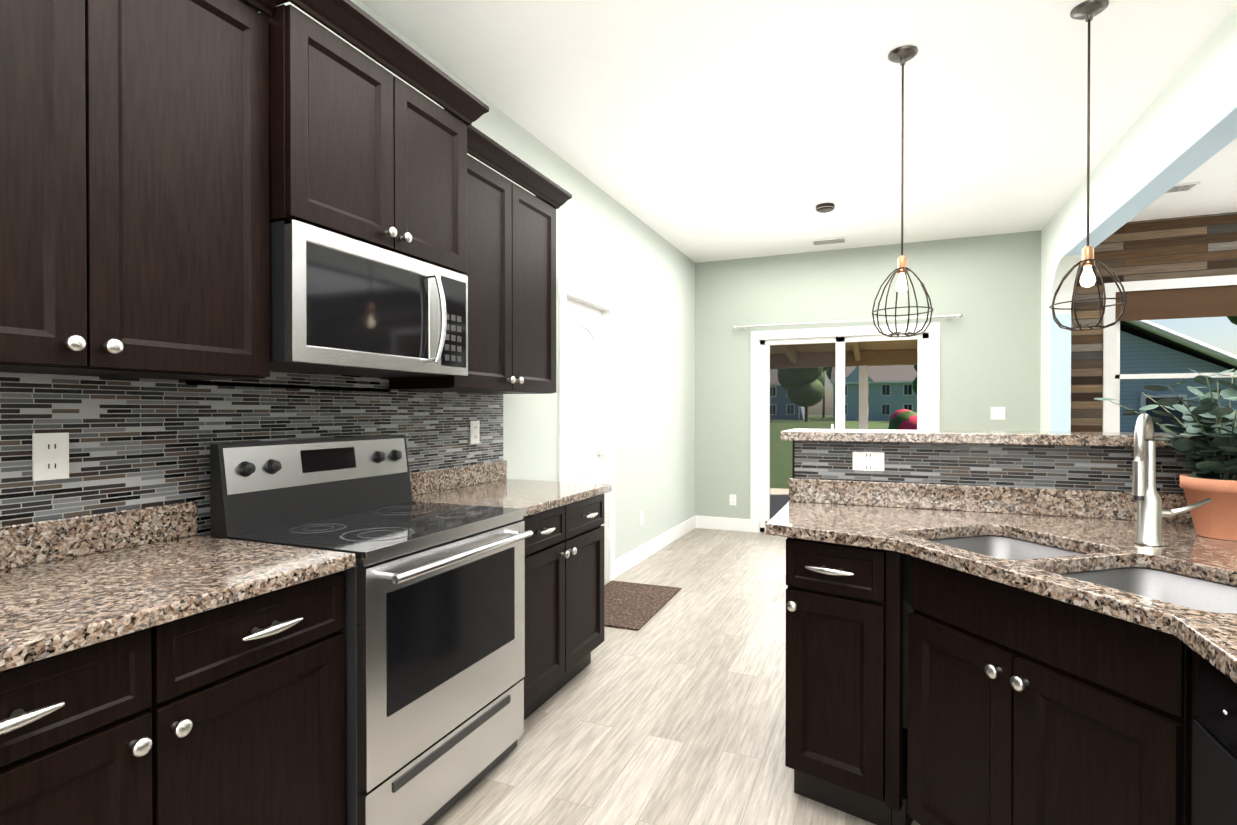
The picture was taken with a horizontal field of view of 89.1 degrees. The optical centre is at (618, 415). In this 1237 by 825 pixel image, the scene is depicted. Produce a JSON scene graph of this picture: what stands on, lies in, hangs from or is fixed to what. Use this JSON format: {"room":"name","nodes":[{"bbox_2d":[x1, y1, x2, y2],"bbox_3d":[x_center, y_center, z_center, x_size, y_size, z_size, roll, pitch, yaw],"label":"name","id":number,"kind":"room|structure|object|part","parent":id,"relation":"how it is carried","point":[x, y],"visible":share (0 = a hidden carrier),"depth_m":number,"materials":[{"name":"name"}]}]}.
{"room":"kitchen","nodes":[
{"label":"kitchen","id":0,"kind":"room"},
{"bbox_2d":[6,0,694,580],"bbox_3d":[-1.050,-0.186,2.589,0.140,2.900,9.380,0,0,23],"label":"wall","id":1,"kind":"structure","parent":0,"point":[640,272],"depth_m":5.08,"materials":[{"name":"white paint"}]},
{"bbox_2d":[0,0,269,380],"bbox_3d":[-1.266,-0.596,1.395,0.364,0.993,0.866,0,0,23],"label":"upper cabinet","id":2,"kind":"object","parent":1,"relation":"attached to","point":[134,194],"visible":1,"depth_m":1.43,"materials":[{"name":"brown wood"}]},
{"bbox_2d":[0,370,502,535],"bbox_3d":[-1.417,0.106,1.532,0.008,0.530,4.062,0,0,23],"label":"tile backsplash","id":3,"kind":"structure","parent":1,"relation":"attached to","point":[137,443],"depth_m":1.84,"materials":[{"name":"tile"}]},
{"bbox_2d":[32,433,68,480],"bbox_3d":[-1.400,0.101,1.550,0.007,0.115,0.072,0,0,23],"label":"outlet","id":4,"kind":"object","parent":3,"relation":"attached to","point":[50,456],"visible":1,"depth_m":1.55,"materials":[{"name":"white plastic"}]},
{"bbox_2d":[470,421,479,443],"bbox_3d":[-0.721,0.085,3.158,0.007,0.115,0.072,0,0,23],"label":"outlet","id":5,"kind":"object","parent":3,"relation":"attached to","point":[474,432],"visible":1,"depth_m":3.15,"materials":[{"name":"white plastic"}]},
{"bbox_2d":[260,4,466,273],"bbox_3d":[-0.910,-0.837,2.148,0.434,0.583,0.795,0,0,23],"label":"upper cabinet","id":6,"kind":"object","parent":1,"relation":"attached to","point":[364,148],"visible":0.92,"depth_m":1.95,"materials":[{"name":"brown wood"}]},
{"bbox_2d":[269,219,467,377],"bbox_3d":[-0.899,-0.345,2.147,0.452,0.388,0.787,0,0,23],"label":"microwave","id":7,"kind":"object","parent":6,"relation":"attached to","point":[341,304],"visible":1,"depth_m":1.95,"materials":[{"name":"silver metal"}]},
{"bbox_2d":[239,0,571,208],"bbox_3d":[-1.184,-1.132,1.456,0.455,0.147,4.100,0,0,23],"label":"crown molding","id":8,"kind":"structure","parent":6,"relation":"attached to","point":[353,24],"depth_m":2.15,"materials":[{"name":"brown wood"}]},
{"bbox_2d":[389,154,555,393],"bbox_3d":[-0.621,-0.590,2.923,0.364,0.958,0.846,0,0,23],"label":"upper cabinet","id":9,"kind":"object","parent":1,"relation":"attached to","point":[511,251],"visible":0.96,"depth_m":2.82,"materials":[{"name":"brown wood"}]},
{"bbox_2d":[567,298,605,525],"bbox_3d":[-0.250,0.230,4.409,0.091,2.030,0.704,0,0,23],"label":"pantry door","id":10,"kind":"structure","parent":1,"relation":"in","point":[585,452],"depth_m":4.47,"materials":[{"name":"white paint"}]},
{"bbox_2d":[558,278,614,580],"bbox_3d":[-0.270,0.188,4.417,0.158,2.125,0.880,0,0,23],"label":"door frame","id":11,"kind":"structure","parent":1,"relation":"attached to","point":[566,288],"depth_m":4.71,"materials":[{"name":"white wood"}]},
{"bbox_2d":[640,511,642,524],"bbox_3d":[0.197,0.874,5.359,0.007,0.115,0.072,0,0,23],"label":"outlet","id":12,"kind":"object","parent":1,"relation":"attached to","point":[641,517],"visible":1,"depth_m":5.35,"materials":[{"name":"white plastic"}]},
{"bbox_2d":[615,516,696,577],"bbox_3d":[0.407,1.173,5.848,0.016,0.135,2.260,0,0,23],"label":"baseboard","id":13,"kind":"structure","parent":1,"relation":"attached to","point":[632,558],"depth_m":5.58,"materials":[{"name":"white wood"}]},
{"bbox_2d":[431,528,919,824],"bbox_3d":[2.055,1.303,1.289,6.900,0.060,9.680,0,0,23],"label":"floor","id":14,"kind":"structure","parent":0,"point":[672,711],"depth_m":2.58,"materials":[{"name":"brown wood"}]},
{"bbox_2d":[0,628,152,824],"bbox_3d":[-1.241,0.836,1.104,0.645,0.876,0.462,0,0,23],"label":"base cabinet","id":15,"kind":"object","parent":14,"relation":"on","point":[76,743],"visible":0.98,"depth_m":1.10,"materials":[{"name":"brown wood"}]},
{"bbox_2d":[146,571,344,824],"bbox_3d":[-1.059,0.833,1.534,0.645,0.876,0.462,0,0,23],"label":"base cabinet","id":16,"kind":"object","parent":14,"relation":"on","point":[246,709],"visible":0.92,"depth_m":1.41,"materials":[{"name":"brown wood"}]},
{"bbox_2d":[210,435,532,824],"bbox_3d":[-0.748,0.675,2.091,0.664,1.185,0.783,0,0,23],"label":"range","id":17,"kind":"object","parent":14,"relation":"on","point":[433,630],"visible":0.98,"depth_m":1.93,"materials":[{"name":"grey metal"}]},
{"bbox_2d":[521,494,603,719],"bbox_3d":[-0.491,0.824,2.879,0.645,0.876,0.844,0,0,23],"label":"base cabinet","id":18,"kind":"object","parent":14,"relation":"on","point":[564,591],"visible":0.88,"depth_m":2.74,"materials":[{"name":"brown wood"}]},
{"bbox_2d":[0,460,611,671],"bbox_3d":[-1.116,0.326,1.406,0.638,0.137,4.062,0,0,23],"label":"countertop","id":19,"kind":"structure","parent":18,"relation":"on","point":[68,584],"depth_m":1.49,"materials":[{"name":"stone"}]},
{"bbox_2d":[604,581,680,630],"bbox_3d":[0.031,1.246,4.184,0.564,0.011,0.934,0,0,23],"label":"door mat","id":20,"kind":"object","parent":14,"relation":"on","point":[633,606],"visible":0.73,"depth_m":4.16,"materials":[{"name":"brown carpet"}]},
{"bbox_2d":[785,537,912,824],"bbox_3d":[0.829,0.829,2.129,0.351,0.876,0.572,0,1,38],"label":"base cabinet","id":21,"kind":"object","parent":14,"relation":"on","point":[846,741],"visible":0.83,"depth_m":1.94,"materials":[{"name":"brown wood"}]},
{"bbox_2d":[907,556,1200,824],"bbox_3d":[1.108,0.833,1.507,0.434,0.876,0.728,0,0,-17],"label":"base cabinet","id":22,"kind":"object","parent":14,"relation":"on","point":[1025,707],"depth_m":1.42,"materials":[{"name":"brown wood"}]},
{"bbox_3d":[1.045,0.836,1.125,0.026,0.876,0.022,0,0,23],"label":"peninsula cabinet filler","id":23,"kind":"part","parent":22,"relation":"part of","materials":[{"name":"brown wood"}]},
{"bbox_2d":[1192,657,1236,824],"bbox_3d":[1.170,0.840,0.730,0.580,0.873,0.599,0,0,23],"label":"dishwasher","id":24,"kind":"object","parent":14,"relation":"on","point":[1214,768],"visible":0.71,"depth_m":1.05,"materials":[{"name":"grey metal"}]},
{"bbox_3d":[0.601,0.848,-0.599,0.642,0.876,1.076,0,0,23],"label":"cabinet","id":25,"kind":"object","parent":14,"relation":"on","visible":0},
{"bbox_2d":[766,478,1236,683],"bbox_3d":[0.776,0.335,0.637,1.646,0.130,3.496,0,0,23],"label":"countertop","id":26,"kind":"structure","parent":25,"relation":"on","point":[1097,529],"depth_m":1.92,"materials":[{"name":"stone"}]},
{"bbox_2d":[903,536,1236,613],"bbox_3d":[1.157,0.490,1.589,0.434,0.192,0.856,0,0,-17],"label":"undermount sink","id":27,"kind":"object","parent":26,"relation":"in","point":[1189,592],"visible":0.08,"depth_m":1.61,"materials":[{"name":"metal"}]},
{"bbox_2d":[1094,368,1236,540],"bbox_3d":[1.776,0.101,1.796,0.618,0.505,0.554,0,0,23],"label":"potted plant","id":28,"kind":"object","parent":26,"relation":"on","point":[1208,447],"visible":1,"depth_m":1.80,"materials":[{"name":"plant"}]},
{"bbox_2d":[1132,413,1211,545],"bbox_3d":[1.482,0.174,1.677,0.219,0.360,0.173,0,0,23],"label":"faucet","id":29,"kind":"object","parent":26,"relation":"on","point":[1151,512],"visible":1,"depth_m":1.71,"materials":[{"name":"silver metal"}]},
{"bbox_2d":[361,0,1236,262],"bbox_3d":[2.055,-1.657,1.268,6.900,0.060,9.680,0,0,23],"label":"ceiling","id":30,"kind":"structure","parent":0,"point":[697,131],"depth_m":3.29,"materials":[{"name":"white paint"}]},
{"bbox_2d":[816,203,834,212],"bbox_3d":[1.630,-1.633,4.954,0.142,0.040,0.142,0,0,23],"label":"smoke detector","id":31,"kind":"object","parent":30,"relation":"attached to","point":[824,207],"visible":1,"depth_m":4.91,"materials":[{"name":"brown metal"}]},
{"bbox_2d":[810,237,846,245],"bbox_3d":[1.999,-1.653,5.970,0.320,0.013,0.160,0,0,23],"label":"ceiling vent","id":32,"kind":"object","parent":30,"relation":"in","point":[829,241],"visible":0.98,"depth_m":5.95,"materials":[{"name":"white metal"}]},
{"bbox_2d":[872,45,933,336],"bbox_3d":[1.286,-0.999,2.845,0.258,1.277,0.258,0,0,23],"label":"pendant light","id":33,"kind":"object","parent":30,"relation":"hanging from","point":[902,55],"visible":1,"depth_m":2.84,"materials":[{"name":"metal"}]},
{"bbox_2d":[1049,0,1128,330],"bbox_3d":[1.889,-0.992,2.526,0.258,1.287,0.258,0,0,23],"label":"pendant light","id":34,"kind":"object","parent":30,"relation":"hanging from","point":[1087,10],"visible":1,"depth_m":2.52,"materials":[{"name":"metal"}]},
{"bbox_2d":[1166,182,1200,192],"bbox_3d":[3.990,-1.643,4.565,0.320,0.013,0.160,0,0,23],"label":"ceiling vent","id":35,"kind":"object","parent":30,"relation":"in","point":[1183,187],"visible":0.31,"depth_m":4.51,"materials":[{"name":"white metal"}]},
{"bbox_2d":[695,230,1040,518],"bbox_3d":[2.345,-0.213,6.323,3.490,2.900,0.140,0,0,23],"label":"wall","id":36,"kind":"structure","parent":0,"point":[988,287],"depth_m":6.16,"materials":[{"name":"green paint"}]},
{"bbox_2d":[697,516,749,531],"bbox_3d":[1.130,1.166,6.761,0.580,0.135,0.016,0,0,23],"label":"baseboard","id":37,"kind":"structure","parent":36,"relation":"attached to","point":[705,522],"depth_m":6.75,"materials":[{"name":"white wood"}]},
{"bbox_2d":[729,494,735,504],"bbox_3d":[1.224,0.904,6.723,0.072,0.115,0.007,0,0,23],"label":"outlet","id":38,"kind":"object","parent":36,"relation":"attached to","point":[732,501],"visible":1,"depth_m":6.72,"materials":[{"name":"white plastic"}]},
{"bbox_2d":[760,333,927,531],"bbox_3d":[2.241,0.222,6.350,1.600,2.030,0.104,0,0,23],"label":"sliding glass door","id":39,"kind":"structure","parent":36,"relation":"in","point":[922,382],"depth_m":6.41,"materials":[{"name":"grey"}]},
{"bbox_2d":[750,322,939,532],"bbox_3d":[2.244,0.177,6.358,1.780,2.120,0.158,0,0,23],"label":"door frame","id":40,"kind":"structure","parent":36,"relation":"attached to","point":[933,330],"depth_m":6.40,"materials":[{"name":"white wood"}]},
{"bbox_2d":[732,313,961,329],"bbox_3d":[2.202,-0.927,6.249,2.144,0.044,0.096,0,0,23],"label":"curtain rod","id":41,"kind":"object","parent":36,"relation":"attached to","point":[958,315],"visible":1,"depth_m":6.19,"materials":[{"name":"silver metal"}]},
{"bbox_2d":[991,407,1004,419],"bbox_3d":[3.481,-0.019,5.763,0.115,0.115,0.008,0,0,23],"label":"light switch","id":42,"kind":"object","parent":36,"relation":"attached to","point":[997,413],"visible":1,"depth_m":5.76,"materials":[{"name":"white plastic"}]},
{"bbox_2d":[792,441,1195,728],"bbox_3d":[1.494,0.685,2.321,1.636,1.160,0.148,0,0,23],"label":"wall","id":43,"kind":"structure","parent":0,"point":[1103,468],"depth_m":2.30,"materials":[{"name":"tile"}]},
{"bbox_2d":[853,452,883,470],"bbox_3d":[0.975,0.180,2.451,0.115,0.074,0.007,0,0,23],"label":"outlet","id":44,"kind":"object","parent":43,"relation":"attached to","point":[869,461],"visible":1,"depth_m":2.45,"materials":[{"name":"white plastic"}]},
{"bbox_2d":[780,429,1189,447],"bbox_3d":[1.505,0.084,2.399,1.676,0.038,0.410,0,0,23],"label":"countertop ledge","id":45,"kind":"object","parent":43,"relation":"on","point":[1111,439],"visible":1,"depth_m":2.30,"materials":[{"name":"stone"}]},
{"bbox_2d":[1040,6,1236,431],"bbox_3d":[2.032,-0.177,1.288,0.150,2.900,9.380,0,0,23],"label":"wall","id":46,"kind":"structure","parent":0,"point":[1182,127],"depth_m":3.57,"materials":[{"name":"white paint"}]},
{"bbox_2d":[1071,212,1236,431],"bbox_3d":[5.449,-0.204,5.012,3.250,2.900,0.140,0,0,23],"label":"wall","id":47,"kind":"structure","parent":0,"point":[1186,247],"depth_m":5.36,"materials":[{"name":"brown wood"}]},
{"bbox_2d":[1103,275,1236,431],"bbox_3d":[4.883,-0.333,5.226,1.464,1.619,0.185,0,0,23],"label":"window","id":48,"kind":"structure","parent":47,"relation":"in","point":[1111,289],"depth_m":5.41,"materials":[{"name":"white wood"}]},
{"bbox_3d":[4.890,-0.333,5.242,1.260,1.455,0.050,0,0,23],"label":"sunroom window sash","id":49,"kind":"part","parent":48,"relation":"part of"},
{"bbox_2d":[1115,285,1236,320],"bbox_3d":[4.870,-0.934,5.190,1.252,0.248,0.034,0,0,23],"label":"blinds","id":50,"kind":"object","parent":48,"relation":"attached to","point":[1219,301],"visible":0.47,"depth_m":5.25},
{"label":"outside","id":51,"kind":"structure","parent":0,"visible":0},
{"bbox_2d":[770,415,888,488],"bbox_3d":[60.759,0.773,97.398,280.000,0.130,213.070,0,0,23],"label":"ground","id":52,"kind":"structure","parent":51,"point":[778,445],"depth_m":34.36,"materials":[{"name":"green plant"}]},
{"bbox_2d":[770,369,804,419],"bbox_3d":[24.547,-3.431,102.870,11.800,8.200,9.900,0,0,23],"label":"house","id":53,"kind":"structure","parent":52,"relation":"on","point":[794,411],"depth_m":97.82,"materials":[{"name":"blue"}]},
{"bbox_2d":[778,367,824,421],"bbox_3d":[23.890,-4.391,82.698,6.118,10.408,7.570,0,0,23],"label":"tree","id":54,"kind":"object","parent":52,"relation":"on","point":[814,387],"depth_m":80.78,"materials":[{"name":"green plant"}]},
{"bbox_2d":[822,367,831,417],"bbox_3d":[40.407,-9.640,123.771,14.098,20.319,12.384,0,0,23],"label":"tree","id":55,"kind":"object","parent":52,"relation":"on","point":[828,372],"depth_m":123.54,"materials":[{"name":"green plant"}]},
{"bbox_2d":[770,340,916,518],"bbox_3d":[2.610,-0.078,8.443,4.450,2.840,3.950,0,0,23],"label":"porch","id":56,"kind":"object","parent":52,"relation":"on","point":[863,356],"visible":0.1,"depth_m":9.64,"materials":[{"name":"wood"}]},
{"bbox_2d":[830,365,916,420],"bbox_3d":[38.740,-3.473,94.707,12.300,8.400,9.900,0,0,23],"label":"house","id":57,"kind":"structure","parent":52,"relation":"on","point":[890,390],"depth_m":90.64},
{"bbox_2d":[913,365,916,394],"bbox_3d":[40.368,-3.647,78.378,6.576,8.980,6.258,0,0,23],"label":"tree","id":58,"kind":"object","parent":52,"relation":"on","point":[915,383],"visible":0.02,"depth_m":80.05,"materials":[{"name":"green plant"}]},
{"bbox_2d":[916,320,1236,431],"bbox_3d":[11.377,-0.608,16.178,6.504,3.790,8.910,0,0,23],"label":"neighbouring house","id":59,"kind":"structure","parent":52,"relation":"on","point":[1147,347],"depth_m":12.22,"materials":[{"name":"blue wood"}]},
{"bbox_2d":[1140,394,1186,432],"bbox_3d":[10.560,0.020,12.170,0.700,0.850,0.080,0,0,23],"label":"house window","id":60,"kind":"structure","parent":59,"relation":"attached to","point":[1145,400],"depth_m":12.15,"materials":[{"name":"glass"}]},
{"bbox_2d":[1226,316,1236,324],"bbox_3d":[28.930,-3.778,24.418,7.955,10.013,5.536,0,0,23],"label":"tree","id":61,"kind":"object","parent":52,"relation":"on","point":[1233,319],"visible":0.13,"depth_m":26.69,"materials":[{"name":"green plant"}]},
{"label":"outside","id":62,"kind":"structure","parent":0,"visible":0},
{"bbox_2d":[888,409,916,429],"bbox_3d":[6.425,0.466,13.398,1.252,1.215,1.242,0,0,23],"label":"flowering bush","id":63,"kind":"object","parent":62,"point":[903,419],"visible":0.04,"depth_m":13.21,"materials":[{"name":"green plant"}]}
]}

